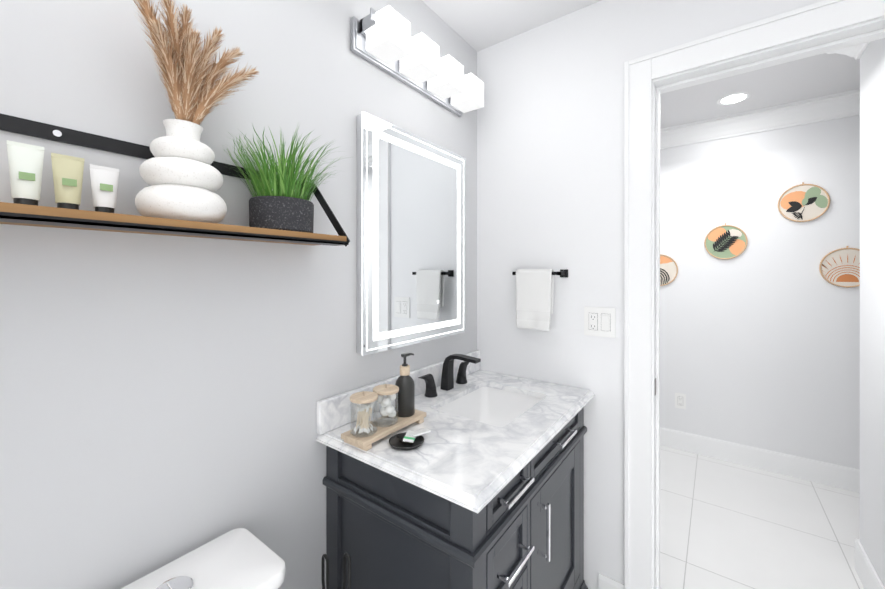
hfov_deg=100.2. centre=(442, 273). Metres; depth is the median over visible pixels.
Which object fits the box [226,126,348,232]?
planter
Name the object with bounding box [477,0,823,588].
wall
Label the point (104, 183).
tube
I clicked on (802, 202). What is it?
art
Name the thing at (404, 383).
soap pump
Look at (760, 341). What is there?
wall
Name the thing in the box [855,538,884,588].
baseboard
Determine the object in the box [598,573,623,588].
baseboard
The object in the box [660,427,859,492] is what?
baseboard
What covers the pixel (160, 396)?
wall
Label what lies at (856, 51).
crown molding
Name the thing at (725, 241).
art
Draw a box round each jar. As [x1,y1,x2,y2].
[350,391,377,437]
[373,384,398,426]
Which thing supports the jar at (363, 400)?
on the board
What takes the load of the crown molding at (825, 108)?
attached to the wall at (760, 341)
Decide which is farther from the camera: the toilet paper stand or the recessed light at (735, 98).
the recessed light at (735, 98)
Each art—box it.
[660,254,677,285]
[704,223,747,258]
[778,182,829,221]
[819,246,859,287]
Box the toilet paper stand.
[321,552,350,588]
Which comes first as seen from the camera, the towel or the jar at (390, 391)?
the jar at (390, 391)
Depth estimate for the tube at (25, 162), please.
0.60 m
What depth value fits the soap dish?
1.04 m
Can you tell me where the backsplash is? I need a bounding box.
[316,350,479,434]
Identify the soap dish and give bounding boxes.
[389,428,430,449]
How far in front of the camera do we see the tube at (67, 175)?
0.64 m
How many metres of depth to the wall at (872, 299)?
1.55 m
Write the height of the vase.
0.489 m
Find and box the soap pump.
[395,353,414,416]
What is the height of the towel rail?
0.260 m
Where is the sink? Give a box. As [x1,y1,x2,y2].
[436,387,542,426]
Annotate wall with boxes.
[0,0,476,588]
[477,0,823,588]
[660,115,859,469]
[860,38,884,586]
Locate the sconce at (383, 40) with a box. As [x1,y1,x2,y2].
[351,5,483,116]
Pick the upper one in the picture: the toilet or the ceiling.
the ceiling
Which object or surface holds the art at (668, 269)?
attached to the wall at (760, 341)
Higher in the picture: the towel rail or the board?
the towel rail
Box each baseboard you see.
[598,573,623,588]
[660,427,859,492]
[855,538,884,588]
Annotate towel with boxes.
[516,269,553,330]
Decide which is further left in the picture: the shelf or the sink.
the shelf
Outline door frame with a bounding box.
[624,0,884,588]
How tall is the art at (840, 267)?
0.262 m
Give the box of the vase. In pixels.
[133,0,259,222]
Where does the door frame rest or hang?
attached to the wall at (550, 154)
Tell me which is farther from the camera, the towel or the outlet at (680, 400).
the outlet at (680, 400)
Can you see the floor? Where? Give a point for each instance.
(727, 525)
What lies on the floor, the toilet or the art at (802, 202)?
the toilet
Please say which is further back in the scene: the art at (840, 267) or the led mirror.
the art at (840, 267)
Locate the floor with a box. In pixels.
[660,445,863,588]
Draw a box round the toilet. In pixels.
[121,528,285,588]
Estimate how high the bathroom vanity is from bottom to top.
1.029 m
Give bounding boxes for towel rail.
[512,269,567,330]
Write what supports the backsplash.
attached to the wall at (160, 396)
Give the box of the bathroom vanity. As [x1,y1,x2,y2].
[316,350,594,588]
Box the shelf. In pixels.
[0,113,349,246]
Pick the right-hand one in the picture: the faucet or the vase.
the faucet
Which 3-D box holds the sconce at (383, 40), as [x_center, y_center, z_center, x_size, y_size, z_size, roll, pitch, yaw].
[-0.051,-0.780,1.423,0.148,0.112,0.640,0,0,37]
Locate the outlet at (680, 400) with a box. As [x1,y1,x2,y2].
[675,393,685,408]
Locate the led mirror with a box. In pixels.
[357,111,464,355]
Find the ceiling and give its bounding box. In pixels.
[422,0,859,128]
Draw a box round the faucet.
[418,354,480,397]
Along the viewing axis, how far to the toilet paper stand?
0.98 m
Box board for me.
[341,409,425,450]
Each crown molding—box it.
[660,89,859,148]
[823,42,869,59]
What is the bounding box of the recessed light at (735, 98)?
[717,92,750,104]
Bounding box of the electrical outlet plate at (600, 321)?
[584,307,615,337]
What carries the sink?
in the bathroom vanity
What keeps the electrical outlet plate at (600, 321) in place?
attached to the wall at (550, 154)
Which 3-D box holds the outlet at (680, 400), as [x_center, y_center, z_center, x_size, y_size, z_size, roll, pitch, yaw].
[1.836,0.984,2.857,0.072,0.116,0.008,0,0,37]
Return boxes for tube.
[7,140,43,205]
[51,153,83,209]
[89,164,118,212]

